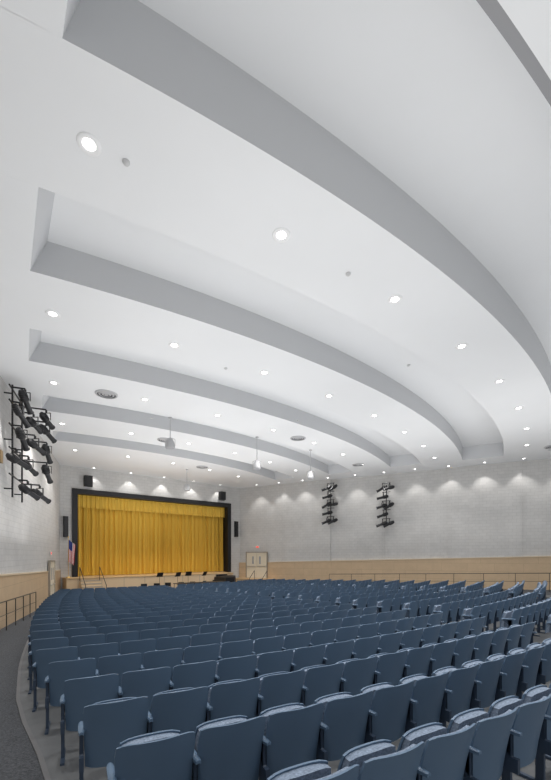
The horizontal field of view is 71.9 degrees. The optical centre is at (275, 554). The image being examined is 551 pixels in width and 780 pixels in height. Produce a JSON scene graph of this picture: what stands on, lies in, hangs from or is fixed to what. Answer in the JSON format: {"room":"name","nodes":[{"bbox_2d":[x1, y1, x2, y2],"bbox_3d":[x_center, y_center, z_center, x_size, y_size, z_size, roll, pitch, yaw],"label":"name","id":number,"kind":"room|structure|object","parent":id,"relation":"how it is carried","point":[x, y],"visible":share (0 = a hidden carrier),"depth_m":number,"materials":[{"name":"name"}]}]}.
{"room":"auditorium","nodes":[
{"label":"auditorium","id":0,"kind":"room"},
{"bbox_2d":[0,376,59,573],"bbox_3d":[-8.525,-2.200,10.664,0.300,10.400,31.512,0,0,-22],"label":"wall","id":1,"kind":"structure","parent":0,"point":[29,529],"depth_m":15.92,"materials":[{"name":"paint"}]},
{"bbox_2d":[0,449,2,463],"bbox_3d":[-8.953,-3.775,12.332,0.128,4.350,0.240,0,0,-22],"label":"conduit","id":2,"kind":"object","parent":1,"relation":"attached to","point":[1,451],"visible":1,"depth_m":12.31,"materials":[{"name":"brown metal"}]},
{"bbox_2d":[4,384,56,503],"bbox_3d":[-9.233,-3.950,14.069,1.194,3.900,2.790,0,0,-9],"label":"stage lights","id":3,"kind":"object","parent":1,"relation":"attached to","point":[19,410],"visible":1,"depth_m":13.89,"materials":[{"name":"black metal"}]},
{"bbox_2d":[0,569,60,628],"bbox_3d":[-8.354,1.582,10.734,0.070,2.836,31.512,0,0,-22],"label":"trim","id":4,"kind":"structure","parent":1,"relation":"attached to","point":[14,585],"depth_m":15.23,"materials":[{"name":"beige"}]},
{"bbox_2d":[48,560,54,596],"bbox_3d":[-12.775,1.490,21.735,0.130,2.380,1.760,0,0,-22],"label":"door","id":5,"kind":"structure","parent":1,"relation":"in","point":[51,563],"depth_m":21.44,"materials":[{"name":"beige"}]},
{"bbox_2d":[60,465,239,588],"bbox_3d":[-8.873,-2.200,29.867,14.874,10.400,0.300,0,0,-39],"label":"wall","id":6,"kind":"structure","parent":0,"point":[71,477],"depth_m":28.36,"materials":[{"name":"paint"}]},
{"bbox_2d":[63,516,67,536],"bbox_3d":[-13.995,-1.900,25.372,0.300,1.400,0.341,0,0,-39],"label":"loudspeaker","id":7,"kind":"object","parent":6,"relation":"attached to","point":[65,518],"visible":0.95,"depth_m":25.24,"materials":[{"name":"black paint"}]},
{"bbox_2d":[84,475,92,486],"bbox_3d":[-12.877,-5.095,26.167,0.550,0.750,0.491,0,0,-39],"label":"loudspeaker","id":8,"kind":"object","parent":6,"relation":"attached to","point":[88,480],"visible":1,"depth_m":25.98,"materials":[{"name":"black paint"}]},
{"bbox_2d":[72,488,230,576],"bbox_3d":[-8.992,-1.520,29.792,12.554,6.020,0.570,0,0,-39],"label":"frame","id":9,"kind":"object","parent":6,"relation":"attached to","point":[75,491],"visible":0.9,"depth_m":28.85,"materials":[{"name":"black paint"}]},
{"bbox_2d":[78,495,223,516],"bbox_3d":[-9.239,-4.030,30.101,12.394,1.400,0.146,0,0,-39],"label":"valance","id":10,"kind":"object","parent":9,"relation":"hanging from","point":[84,501],"visible":0.65,"depth_m":29.54,"materials":[{"name":"gold fabric"}]},
{"bbox_2d":[219,491,225,500],"bbox_3d":[-4.590,-5.095,32.776,0.550,0.750,0.491,0,0,-39],"label":"loudspeaker","id":11,"kind":"object","parent":6,"relation":"attached to","point":[222,495],"visible":1,"depth_m":32.57,"materials":[{"name":"black paint"}]},
{"bbox_2d":[234,521,237,536],"bbox_3d":[-3.484,-2.300,33.754,0.300,1.400,0.341,0,0,-39],"label":"loudspeaker","id":12,"kind":"object","parent":6,"relation":"attached to","point":[235,522],"visible":1,"depth_m":33.62,"materials":[{"name":"black paint"}]},
{"bbox_2d":[78,571,223,576],"bbox_3d":[-10.105,1.512,31.187,12.534,0.045,3.900,0,0,-39],"label":"floor","id":13,"kind":"structure","parent":0,"point":[211,571],"depth_m":29.04,"materials":[{"name":"brown wood"}]},
{"bbox_2d":[78,507,222,575],"bbox_3d":[-9.572,-1.630,30.508,12.384,6.200,0.706,0,0,-42],"label":"stage curtain","id":14,"kind":"object","parent":13,"relation":"on","point":[118,542],"visible":0.73,"depth_m":29.74,"materials":[{"name":"gold fabric"}]},
{"bbox_2d":[223,517,223,570],"bbox_3d":[-10.152,-2.250,31.470,14.874,10.500,3.800,0,0,-39],"label":"wall","id":15,"kind":"structure","parent":0,"point":[223,517],"depth_m":36.82,"materials":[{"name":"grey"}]},
{"bbox_2d":[0,0,550,487],"bbox_3d":[2.742,-6.475,18.314,34.936,0.950,32.251,0,0,-39],"label":"ceiling","id":16,"kind":"structure","parent":0,"point":[390,140],"depth_m":7.45,"materials":[{"name":"paint"}]},
{"bbox_2d":[45,310,59,317],"bbox_3d":[-5.543,-5.992,9.459,0.336,0.016,0.336,0,0,0],"label":"recessed light","id":17,"kind":"object","parent":16,"relation":"in","point":[51,313],"visible":1,"depth_m":9.45,"materials":[{"name":"white"}]},
{"bbox_2d":[76,132,101,156],"bbox_3d":[-2.724,-5.992,5.553,0.336,0.016,0.336,0,0,0],"label":"recessed light","id":18,"kind":"object","parent":16,"relation":"in","point":[92,147],"visible":1,"depth_m":5.54,"materials":[{"name":"white"}]},
{"bbox_2d":[95,389,117,398],"bbox_3d":[-6.300,-5.975,14.160,0.800,0.050,0.800,0,0,0],"label":"air diffuser","id":19,"kind":"object","parent":16,"relation":"attached to","point":[107,394],"depth_m":14.11,"materials":[{"name":"metal"}]},
{"bbox_2d":[122,158,129,166],"bbox_3d":[-2.280,-5.980,5.800,0.110,0.040,0.110,0,0,0],"label":"smoke detector","id":20,"kind":"object","parent":16,"relation":"attached to","point":[126,162],"visible":1,"depth_m":5.78,"materials":[{"name":"grey plastic"}]},
{"bbox_2d":[165,417,174,449],"bbox_3d":[-4.600,-5.325,16.600,0.395,1.350,0.395,0,0,45],"label":"pendant light","id":21,"kind":"object","parent":16,"relation":"hanging from","point":[169,444],"visible":1,"depth_m":16.51,"materials":[{"name":"metal"}]},
{"bbox_2d":[168,342,179,348],"bbox_3d":[-2.888,-5.992,10.870,0.336,0.016,0.336,0,0,0],"label":"recessed light","id":22,"kind":"object","parent":16,"relation":"in","point":[174,345],"visible":1,"depth_m":10.86,"materials":[{"name":"white"}]},
{"bbox_2d":[184,469,189,490],"bbox_3d":[-6.200,-5.250,26.600,0.395,1.500,0.395,0,0,45],"label":"pendant light","id":23,"kind":"object","parent":16,"relation":"hanging from","point":[186,487],"visible":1,"depth_m":26.48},
{"bbox_2d":[253,436,260,469],"bbox_3d":[-0.940,-5.175,19.300,0.395,1.650,0.395,0,0,45],"label":"pendant light","id":24,"kind":"object","parent":16,"relation":"hanging from","point":[256,466],"visible":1,"depth_m":19.17,"materials":[{"name":"metal"}]},
{"bbox_2d":[259,370,269,374],"bbox_3d":[-0.360,-5.992,12.497,0.336,0.016,0.336,0,0,0],"label":"recessed light","id":25,"kind":"object","parent":16,"relation":"in","point":[263,372],"visible":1,"depth_m":12.49,"materials":[{"name":"white"}]},
{"bbox_2d":[272,227,289,242],"bbox_3d":[0.107,-5.992,7.127,0.336,0.016,0.336,0,0,0],"label":"recessed light","id":26,"kind":"object","parent":16,"relation":"in","point":[278,235],"visible":1,"depth_m":7.12,"materials":[{"name":"white"}]},
{"bbox_2d":[290,436,305,440],"bbox_3d":[1.150,-5.975,19.500,0.800,0.050,0.800,0,0,0],"label":"air diffuser","id":27,"kind":"object","parent":16,"relation":"attached to","point":[295,438],"depth_m":19.43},
{"bbox_2d":[307,450,313,478],"bbox_3d":[2.000,-5.175,21.700,0.395,1.650,0.395,0,0,45],"label":"pendant light","id":28,"kind":"object","parent":16,"relation":"hanging from","point":[310,475],"visible":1,"depth_m":21.61,"materials":[{"name":"metal"}]},
{"bbox_2d":[388,295,401,303],"bbox_3d":[2.804,-5.992,8.920,0.336,0.016,0.336,0,0,0],"label":"recessed light","id":29,"kind":"object","parent":16,"relation":"in","point":[394,299],"visible":1,"depth_m":8.92,"materials":[{"name":"white"}]},
{"bbox_2d":[455,343,467,349],"bbox_3d":[5.350,-5.992,10.922,0.336,0.016,0.336,0,0,0],"label":"recessed light","id":30,"kind":"object","parent":16,"relation":"in","point":[462,345],"visible":1,"depth_m":10.91,"materials":[{"name":"white"}]},
{"bbox_2d":[0,589,550,779],"bbox_3d":[2.591,2.372,18.192,35.323,0.796,32.252,0,0,-39],"label":"floor","id":31,"kind":"structure","parent":0,"point":[18,757],"depth_m":4.71,"materials":[{"name":"carpet"}]},
{"bbox_2d":[0,592,35,629],"bbox_3d":[-9.154,1.989,13.384,0.038,1.158,7.032,0,0,-22],"label":"handrail","id":32,"kind":"object","parent":31,"relation":"on","point":[33,592],"visible":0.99,"depth_m":13.99,"materials":[{"name":"brown metal"}]},
{"bbox_2d":[16,638,50,779],"bbox_3d":[-6.257,2.366,10.540,1.088,0.808,29.580,0,0,-30],"label":"trim","id":33,"kind":"structure","parent":31,"relation":"on","point":[40,757],"depth_m":4.78,"materials":[{"name":"grey"}]},
{"bbox_2d":[80,567,106,589],"bbox_3d":[-11.716,1.771,24.390,1.244,1.998,1.700,0,0,-39],"label":"steps","id":34,"kind":"structure","parent":31,"relation":"on","point":[94,584],"depth_m":24.64,"materials":[{"name":"beige wood"}]},
{"bbox_2d":[59,585,165,590],"bbox_3d":[-8.995,2.225,21.441,5.666,0.870,0.564,0,0,-31],"label":"seats","id":35,"kind":"object","parent":31,"relation":"on","point":[153,585],"visible":0.09,"depth_m":21.08,"materials":[{"name":"blue plastic"}]},
{"bbox_2d":[56,586,170,592],"bbox_3d":[-8.207,2.176,19.764,5.668,0.870,0.553,0,0,-30],"label":"seats","id":36,"kind":"object","parent":31,"relation":"on","point":[170,586],"visible":0.09,"depth_m":19.39,"materials":[{"name":"blue plastic"}]},
{"bbox_2d":[58,586,168,591],"bbox_3d":[-8.603,2.200,20.601,5.667,0.870,0.558,0,0,-30],"label":"seats","id":37,"kind":"object","parent":31,"relation":"on","point":[151,586],"visible":0.14,"depth_m":20.20,"materials":[{"name":"blue plastic"}]},
{"bbox_2d":[54,587,184,593],"bbox_3d":[-7.577,2.151,19.081,6.230,0.870,0.580,0,0,-31],"label":"seats","id":38,"kind":"object","parent":31,"relation":"on","point":[170,587],"visible":0.09,"depth_m":18.72,"materials":[{"name":"blue plastic"}]},
{"bbox_2d":[52,588,188,595],"bbox_3d":[-7.178,2.126,18.244,6.231,0.870,0.574,0,0,-30],"label":"seats","id":39,"kind":"object","parent":31,"relation":"on","point":[159,590],"visible":0.08,"depth_m":17.81,"materials":[{"name":"blue plastic"}]},
{"bbox_2d":[49,589,192,600],"bbox_3d":[-6.779,2.101,17.409,6.232,0.870,0.569,0,0,-30],"label":"seats","id":40,"kind":"object","parent":31,"relation":"on","point":[123,593],"visible":0.15,"depth_m":16.95,"materials":[{"name":"blue plastic"}]},
{"bbox_2d":[47,589,208,601],"bbox_3d":[-6.145,2.076,16.730,6.794,0.870,0.593,0,0,-31],"label":"seats","id":41,"kind":"object","parent":31,"relation":"on","point":[203,590],"visible":0.16,"depth_m":16.30,"materials":[{"name":"blue plastic"}]},
{"bbox_2d":[45,590,214,603],"bbox_3d":[-5.726,2.051,15.906,6.795,0.870,0.588,0,0,-31],"label":"seats","id":42,"kind":"object","parent":31,"relation":"on","point":[210,591],"visible":0.18,"depth_m":15.45,"materials":[{"name":"blue plastic"}]},
{"bbox_2d":[43,591,220,603],"bbox_3d":[-5.296,2.027,15.088,6.796,0.870,0.583,0,0,-30],"label":"seats","id":43,"kind":"object","parent":31,"relation":"on","point":[217,592],"visible":0.17,"depth_m":14.63,"materials":[{"name":"blue plastic"}]},
{"bbox_2d":[41,592,240,608],"bbox_3d":[-4.630,2.002,14.428,7.358,0.870,0.609,0,0,-31],"label":"seats","id":44,"kind":"object","parent":31,"relation":"on","point":[225,594],"visible":0.16,"depth_m":13.83,"materials":[{"name":"blue plastic"}]},
{"bbox_2d":[39,593,249,613],"bbox_3d":[-4.194,1.977,13.613,7.359,0.870,0.604,0,0,-31],"label":"seats","id":45,"kind":"object","parent":31,"relation":"on","point":[244,594],"visible":0.15,"depth_m":13.06,"materials":[{"name":"blue plastic"}]},
{"bbox_2d":[62,572,232,588],"bbox_3d":[-8.900,2.130,28.689,12.524,1.280,1.490,0,0,-39],"label":"apron","id":46,"kind":"object","parent":31,"relation":"on","point":[127,581],"visible":0.44,"depth_m":27.19,"materials":[{"name":"brown wood"}]},
{"bbox_2d":[66,536,74,577],"bbox_3d":[-13.517,0.115,25.077,0.600,2.750,0.320,0,0,-39],"label":"flag","id":47,"kind":"object","parent":46,"relation":"on","point":[71,546],"visible":1,"depth_m":25.09,"materials":[{"name":"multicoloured fabric"}]},
{"bbox_2d":[36,595,259,616],"bbox_3d":[-3.755,1.952,12.801,7.360,0.870,0.598,0,0,-31],"label":"seats","id":48,"kind":"object","parent":31,"relation":"on","point":[124,605],"visible":0.23,"depth_m":12.18,"materials":[{"name":"blue plastic"}]},
{"bbox_2d":[34,596,270,621],"bbox_3d":[-3.300,1.927,11.998,7.361,0.870,0.594,0,0,-31],"label":"seats","id":49,"kind":"object","parent":31,"relation":"on","point":[242,600],"visible":0.24,"depth_m":11.38,"materials":[{"name":"blue plastic"}]},
{"bbox_2d":[33,597,296,623],"bbox_3d":[-2.604,1.903,11.358,7.923,0.870,0.617,0,0,-31],"label":"seats","id":50,"kind":"object","parent":31,"relation":"on","point":[158,609],"visible":0.23,"depth_m":10.62,"materials":[{"name":"blue plastic"}]},
{"bbox_2d":[29,599,312,630],"bbox_3d":[-2.136,1.878,10.563,7.924,0.870,0.612,0,0,-31],"label":"seats","id":51,"kind":"object","parent":31,"relation":"on","point":[144,615],"visible":0.17,"depth_m":9.81,"materials":[{"name":"blue plastic"}]},
{"bbox_2d":[27,601,330,668],"bbox_3d":[-1.650,1.853,9.779,7.925,0.870,0.607,0,0,-31],"label":"seats","id":52,"kind":"object","parent":31,"relation":"on","point":[127,621],"visible":0.3,"depth_m":8.92,"materials":[{"name":"blue plastic"}]},
{"bbox_2d":[27,603,351,679],"bbox_3d":[-1.145,1.828,9.007,7.926,0.870,0.602,0,0,-31],"label":"seats","id":53,"kind":"object","parent":31,"relation":"on","point":[139,627],"visible":0.3,"depth_m":8.10,"materials":[{"name":"blue plastic"}]},
{"bbox_2d":[173,581,225,586],"bbox_3d":[-5.327,2.350,26.908,3.730,0.840,0.750,0,0,-39],"label":"seats","id":54,"kind":"object","parent":31,"relation":"on","point":[207,581],"visible":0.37,"depth_m":26.67,"materials":[{"name":"blue plastic"}]},
{"bbox_2d":[28,606,376,693],"bbox_3d":[-0.634,1.803,8.238,7.927,0.870,0.598,0,0,-31],"label":"seats","id":55,"kind":"object","parent":31,"relation":"on","point":[77,641],"visible":0.39,"depth_m":7.23,"materials":[{"name":"blue plastic"}]},
{"bbox_2d":[177,581,229,586],"bbox_3d":[-4.619,2.225,24.704,3.982,0.870,0.485,0,0,-44],"label":"seats","id":56,"kind":"object","parent":31,"relation":"on","point":[179,585],"visible":0.12,"depth_m":24.07,"materials":[{"name":"blue plastic"}]},
{"bbox_2d":[185,582,237,588],"bbox_3d":[-3.982,2.200,24.038,3.983,0.870,0.482,0,0,-44],"label":"seats","id":57,"kind":"object","parent":31,"relation":"on","point":[190,586],"visible":0.15,"depth_m":23.11,"materials":[{"name":"blue plastic"}]},
{"bbox_2d":[32,609,406,711],"bbox_3d":[-0.089,1.778,7.490,7.928,0.870,0.594,0,0,-31],"label":"seats","id":58,"kind":"object","parent":31,"relation":"on","point":[43,657],"visible":0.48,"depth_m":6.37,"materials":[{"name":"blue plastic"}]},
{"bbox_2d":[192,582,246,589],"bbox_3d":[-3.346,2.176,23.372,3.983,0.870,0.480,0,0,-44],"label":"seats","id":59,"kind":"object","parent":31,"relation":"on","point":[195,587],"visible":0.19,"depth_m":22.35,"materials":[{"name":"blue plastic"}]},
{"bbox_2d":[213,574,235,581],"bbox_3d":[-3.792,2.170,30.210,1.452,1.200,2.300,0,0,-39],"label":"grand piano","id":60,"kind":"object","parent":31,"relation":"on","point":[219,577],"visible":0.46,"depth_m":29.80,"materials":[{"name":"black paint"}]},
{"bbox_2d":[201,582,255,588],"bbox_3d":[-2.709,2.151,22.706,3.984,0.870,0.477,0,0,-44],"label":"seats","id":61,"kind":"object","parent":31,"relation":"on","point":[207,586],"visible":0.07,"depth_m":22.14,"materials":[{"name":"blue plastic"}]},
{"bbox_2d":[206,582,268,590],"bbox_3d":[-2.080,2.126,22.048,4.546,0.870,0.494,0,0,-44],"label":"seats","id":62,"kind":"object","parent":31,"relation":"on","point":[209,587],"visible":0.21,"depth_m":21.22,"materials":[{"name":"blue plastic"}]},
{"bbox_2d":[44,612,444,734],"bbox_3d":[0.516,1.753,6.779,7.928,0.870,0.590,0,0,-32],"label":"seats","id":63,"kind":"object","parent":31,"relation":"on","point":[59,672],"visible":0.54,"depth_m":5.59,"materials":[{"name":"blue plastic"}]},
{"bbox_2d":[215,583,278,592],"bbox_3d":[-1.444,2.101,21.382,4.547,0.870,0.492,0,0,-44],"label":"seats","id":64,"kind":"object","parent":31,"relation":"on","point":[222,589],"visible":0.23,"depth_m":20.33,"materials":[{"name":"blue plastic"}]},
{"bbox_2d":[236,577,276,581],"bbox_3d":[-1.762,2.385,32.553,3.830,0.770,1.300,0,0,27],"label":"landing","id":65,"kind":"object","parent":31,"relation":"on","point":[239,578],"visible":0.25,"depth_m":32.34,"materials":[{"name":"beige wood"}]},
{"bbox_2d":[225,583,289,593],"bbox_3d":[-0.807,2.076,20.716,4.547,0.870,0.489,0,0,-44],"label":"seats","id":66,"kind":"object","parent":31,"relation":"on","point":[233,589],"visible":0.19,"depth_m":19.66,"materials":[{"name":"blue plastic"}]},
{"bbox_2d":[246,579,274,583],"bbox_3d":[-1.077,2.200,27.341,0.461,0.870,3.420,0,0,36],"label":"seats","id":67,"kind":"object","parent":31,"relation":"on","point":[249,582],"visible":0.2,"depth_m":26.57,"materials":[{"name":"blue plastic"}]},
{"bbox_2d":[237,584,301,593],"bbox_3d":[-0.171,2.051,20.050,4.548,0.870,0.487,0,0,-44],"label":"seats","id":68,"kind":"object","parent":31,"relation":"on","point":[242,590],"visible":0.16,"depth_m":19.23,"materials":[{"name":"blue plastic"}]},
{"bbox_2d":[256,579,284,583],"bbox_3d":[-0.370,2.176,26.748,0.459,0.870,3.421,0,0,36],"label":"seats","id":69,"kind":"object","parent":31,"relation":"on","point":[277,579],"visible":0.13,"depth_m":26.03,"materials":[{"name":"blue plastic"}]},
{"bbox_2d":[60,616,486,765],"bbox_3d":[1.110,1.729,6.063,7.929,0.870,0.586,0,0,-32],"label":"seats","id":70,"kind":"object","parent":31,"relation":"on","point":[79,693],"visible":0.69,"depth_m":4.81,"materials":[{"name":"blue plastic"}]},
{"bbox_2d":[265,579,294,583],"bbox_3d":[0.337,2.151,26.155,0.458,0.870,3.421,0,0,36],"label":"seats","id":71,"kind":"object","parent":31,"relation":"on","point":[270,582],"visible":0.17,"depth_m":25.52,"materials":[{"name":"blue plastic"}]},
{"bbox_2d":[245,584,317,594],"bbox_3d":[0.459,2.027,19.391,5.111,0.870,0.507,0,0,-44],"label":"seats","id":72,"kind":"object","parent":31,"relation":"on","point":[251,591],"visible":0.24,"depth_m":18.39,"materials":[{"name":"blue plastic"}]},
{"bbox_2d":[277,579,305,583],"bbox_3d":[1.044,2.126,25.563,0.456,0.870,3.422,0,0,37],"label":"seats","id":73,"kind":"object","parent":31,"relation":"on","point":[280,582],"visible":0.24,"depth_m":25.04,"materials":[{"name":"blue plastic"}]},
{"bbox_2d":[257,584,330,596],"bbox_3d":[1.095,2.002,18.725,5.111,0.870,0.504,0,0,-44],"label":"seats","id":74,"kind":"object","parent":31,"relation":"on","point":[263,593],"visible":0.22,"depth_m":17.66,"materials":[{"name":"blue plastic"}]},
{"bbox_2d":[286,579,319,584],"bbox_3d":[1.911,2.101,25.201,0.473,0.870,3.984,0,0,36],"label":"seats","id":75,"kind":"object","parent":31,"relation":"on","point":[295,582],"visible":0.19,"depth_m":24.50,"materials":[{"name":"blue plastic"}]},
{"bbox_2d":[78,621,536,779],"bbox_3d":[1.681,1.704,5.332,7.930,0.870,0.582,0,0,-32],"label":"seats","id":76,"kind":"object","parent":31,"relation":"on","point":[104,725],"visible":0.83,"depth_m":4.05,"materials":[{"name":"blue plastic"}]},
{"bbox_2d":[271,585,344,599],"bbox_3d":[1.732,1.977,18.058,5.112,0.870,0.502,0,0,-44],"label":"seats","id":77,"kind":"object","parent":31,"relation":"on","point":[277,594],"visible":0.33,"depth_m":16.75,"materials":[{"name":"blue plastic"}]},
{"bbox_2d":[298,579,331,584],"bbox_3d":[2.619,2.076,24.608,0.471,0.870,3.985,0,0,36],"label":"seats","id":78,"kind":"object","parent":31,"relation":"on","point":[309,582],"visible":0.16,"depth_m":23.85,"materials":[{"name":"blue plastic"}]},
{"bbox_2d":[285,585,359,597],"bbox_3d":[2.368,1.952,17.393,5.112,0.870,0.499,0,0,-44],"label":"seats","id":79,"kind":"object","parent":31,"relation":"on","point":[291,594],"visible":0.26,"depth_m":16.54,"materials":[{"name":"blue plastic"}]},
{"bbox_2d":[311,579,343,585],"bbox_3d":[3.326,2.051,24.015,0.470,0.870,3.985,0,0,36],"label":"seats","id":80,"kind":"object","parent":31,"relation":"on","point":[324,582],"visible":0.23,"depth_m":23.33,"materials":[{"name":"blue plastic"}]},
{"bbox_2d":[106,638,550,779],"bbox_3d":[2.256,1.679,4.604,7.930,0.870,0.579,0,0,-32],"label":"seats","id":81,"kind":"object","parent":31,"relation":"on","point":[236,747],"visible":0.98,"depth_m":3.32,"materials":[{"name":"blue plastic"}]},
{"bbox_2d":[297,586,378,602],"bbox_3d":[2.997,1.927,16.735,5.675,0.870,0.517,0,0,-44],"label":"seats","id":82,"kind":"object","parent":31,"relation":"on","point":[314,595],"visible":0.35,"depth_m":15.58,"materials":[{"name":"blue plastic"}]},
{"bbox_2d":[324,579,355,585],"bbox_3d":[4.033,2.027,23.423,0.468,0.870,3.986,0,0,36],"label":"seats","id":83,"kind":"object","parent":31,"relation":"on","point":[340,582],"visible":0.34,"depth_m":22.74,"materials":[{"name":"blue plastic"}]},
{"bbox_2d":[337,579,371,586],"bbox_3d":[4.898,2.002,23.062,0.483,0.870,4.549,0,0,36],"label":"seats","id":84,"kind":"object","parent":31,"relation":"on","point":[348,584],"visible":0.33,"depth_m":22.18,"materials":[{"name":"blue plastic"}]},
{"bbox_2d":[315,586,396,605],"bbox_3d":[3.634,1.903,16.068,5.676,0.870,0.514,0,0,-44],"label":"seats","id":85,"kind":"object","parent":31,"relation":"on","point":[325,597],"visible":0.42,"depth_m":14.83,"materials":[{"name":"blue plastic"}]},
{"bbox_2d":[352,579,385,587],"bbox_3d":[5.606,1.977,22.469,0.481,0.870,4.549,0,0,36],"label":"seats","id":86,"kind":"object","parent":31,"relation":"on","point":[366,584],"visible":0.31,"depth_m":21.62,"materials":[{"name":"blue plastic"}]},
{"bbox_2d":[334,587,414,604],"bbox_3d":[4.270,1.878,15.402,5.676,0.870,0.511,0,0,-44],"label":"seats","id":87,"kind":"object","parent":31,"relation":"on","point":[347,599],"visible":0.38,"depth_m":14.24,"materials":[{"name":"blue plastic"}]},
{"bbox_2d":[367,580,399,588],"bbox_3d":[6.314,1.952,21.876,0.479,0.870,4.549,0,0,36],"label":"seats","id":88,"kind":"object","parent":31,"relation":"on","point":[381,585],"visible":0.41,"depth_m":21.12,"materials":[{"name":"blue plastic"}]},
{"bbox_2d":[352,587,437,608],"bbox_3d":[4.899,1.853,14.744,6.239,0.870,0.531,0,0,-44],"label":"seats","id":89,"kind":"object","parent":31,"relation":"on","point":[364,602],"visible":0.44,"depth_m":13.34,"materials":[{"name":"blue plastic"}]},
{"bbox_2d":[384,580,414,589],"bbox_3d":[7.021,1.927,21.284,0.477,0.870,4.550,0,0,36],"label":"seats","id":90,"kind":"object","parent":31,"relation":"on","point":[398,585],"visible":0.43,"depth_m":20.67,"materials":[{"name":"blue plastic"}]},
{"bbox_2d":[267,683,550,779],"bbox_3d":[2.827,1.654,3.874,7.931,0.870,0.575,0,0,-32],"label":"seats","id":91,"kind":"object","parent":31,"relation":"on","point":[476,744],"visible":1,"depth_m":2.85,"materials":[{"name":"blue plastic"}]},
{"bbox_2d":[401,580,430,590],"bbox_3d":[7.728,1.903,20.691,0.476,0.870,4.550,0,0,36],"label":"seats","id":92,"kind":"object","parent":31,"relation":"on","point":[416,585],"visible":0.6,"depth_m":20.16,"materials":[{"name":"blue plastic"}]},
{"bbox_2d":[376,588,459,613],"bbox_3d":[5.536,1.828,14.078,6.240,0.870,0.529,0,0,-44],"label":"seats","id":93,"kind":"object","parent":31,"relation":"on","point":[387,605],"visible":0.6,"depth_m":12.67,"materials":[{"name":"blue plastic"}]},
{"bbox_2d":[419,580,448,591],"bbox_3d":[8.594,1.878,20.329,0.493,0.870,5.113,0,0,36],"label":"seats","id":94,"kind":"object","parent":31,"relation":"on","point":[443,583],"visible":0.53,"depth_m":19.65,"materials":[{"name":"blue plastic"}]},
{"bbox_2d":[402,589,483,617],"bbox_3d":[6.173,1.803,13.411,6.240,0.870,0.526,0,0,-44],"label":"seats","id":95,"kind":"object","parent":31,"relation":"on","point":[423,607],"visible":0.66,"depth_m":12.00,"materials":[{"name":"blue plastic"}]},
{"bbox_2d":[351,573,550,591],"bbox_3d":[11.599,1.751,24.723,17.032,1.578,0.038,0,0,27],"label":"handrail","id":96,"kind":"object","parent":31,"relation":"on","point":[515,581],"visible":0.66,"depth_m":23.59,"materials":[{"name":"brown metal"}]},
{"bbox_2d":[439,580,465,592],"bbox_3d":[9.302,1.853,19.736,0.491,0.870,5.114,0,0,36],"label":"seats","id":97,"kind":"object","parent":31,"relation":"on","point":[460,584],"visible":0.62,"depth_m":18.75,"materials":[{"name":"blue plastic"}]},
{"bbox_2d":[432,590,508,623],"bbox_3d":[6.809,1.778,12.745,6.241,0.870,0.523,0,0,-44],"label":"seats","id":98,"kind":"object","parent":31,"relation":"on","point":[452,611],"visible":0.69,"depth_m":11.34,"materials":[{"name":"blue plastic"}]},
{"bbox_2d":[460,580,484,593],"bbox_3d":[10.009,1.828,19.144,0.489,0.870,5.114,0,0,36],"label":"seats","id":99,"kind":"object","parent":31,"relation":"on","point":[478,585],"visible":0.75,"depth_m":18.03,"materials":[{"name":"blue plastic"}]},
{"bbox_2d":[482,580,503,595],"bbox_3d":[10.716,1.803,18.551,0.487,0.870,5.114,0,0,36],"label":"seats","id":100,"kind":"object","parent":31,"relation":"on","point":[497,587],"visible":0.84,"depth_m":17.32,"materials":[{"name":"blue plastic"}]},
{"bbox_2d":[461,590,538,631],"bbox_3d":[7.438,1.753,12.088,6.804,0.870,0.541,0,0,-44],"label":"seats","id":101,"kind":"object","parent":31,"relation":"on","point":[493,612],"visible":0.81,"depth_m":10.84,"materials":[{"name":"blue plastic"}]},
{"bbox_2d":[507,580,524,597],"bbox_3d":[11.582,1.778,18.190,0.502,0.870,5.678,0,0,36],"label":"seats","id":102,"kind":"object","parent":31,"relation":"on","point":[516,590],"visible":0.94,"depth_m":16.52,"materials":[{"name":"blue plastic"}]},
{"bbox_2d":[500,597,550,636],"bbox_3d":[8.074,1.729,11.421,6.804,0.870,0.538,0,0,-44],"label":"seats","id":103,"kind":"object","parent":31,"relation":"on","point":[539,612],"visible":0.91,"depth_m":9.87,"materials":[{"name":"blue plastic"}]},
{"bbox_2d":[533,580,547,601],"bbox_3d":[12.289,1.753,17.597,0.500,0.870,5.678,0,0,36],"label":"seats","id":104,"kind":"object","parent":31,"relation":"on","point":[542,588],"visible":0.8,"depth_m":16.12,"materials":[{"name":"blue plastic"}]},
{"bbox_2d":[545,614,550,632],"bbox_3d":[8.711,1.704,10.755,6.805,0.870,0.536,0,0,-44],"label":"seats","id":105,"kind":"object","parent":31,"relation":"on","point":[548,623],"visible":0.98,"depth_m":8.62,"materials":[{"name":"blue plastic"}]},
{"bbox_2d":[240,459,550,561],"bbox_3d":[10.153,-2.200,27.371,29.996,10.400,0.430,0,0,27],"label":"wall","id":106,"kind":"structure","parent":0,"point":[497,509],"depth_m":27.45,"materials":[{"name":"paint"}]},
{"bbox_2d":[246,552,267,577],"bbox_3d":[-1.657,0.855,33.157,2.160,2.280,0.130,0,0,27],"label":"door","id":107,"kind":"structure","parent":106,"relation":"in","point":[257,561],"depth_m":33.10,"materials":[{"name":"beige"}]},
{"bbox_2d":[321,483,337,524],"bbox_3d":[4.210,-3.982,29.610,1.155,3.299,0.886,0,0,-18],"label":"boom","id":108,"kind":"object","parent":106,"relation":"attached to","point":[329,488],"visible":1,"depth_m":29.62,"materials":[{"name":"black metal"}]},
{"bbox_2d":[376,482,394,527],"bbox_3d":[7.990,-3.619,27.789,1.274,3.304,0.876,0,0,0],"label":"boom","id":109,"kind":"object","parent":106,"relation":"attached to","point":[384,506],"visible":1,"depth_m":27.63,"materials":[{"name":"black metal"}]},
{"bbox_2d":[239,556,550,589],"bbox_3d":[10.078,1.432,27.224,29.996,3.136,0.160,0,0,27],"label":"wainscoting","id":110,"kind":"structure","parent":106,"relation":"attached to","point":[382,569],"depth_m":26.82,"materials":[{"name":"beige"}]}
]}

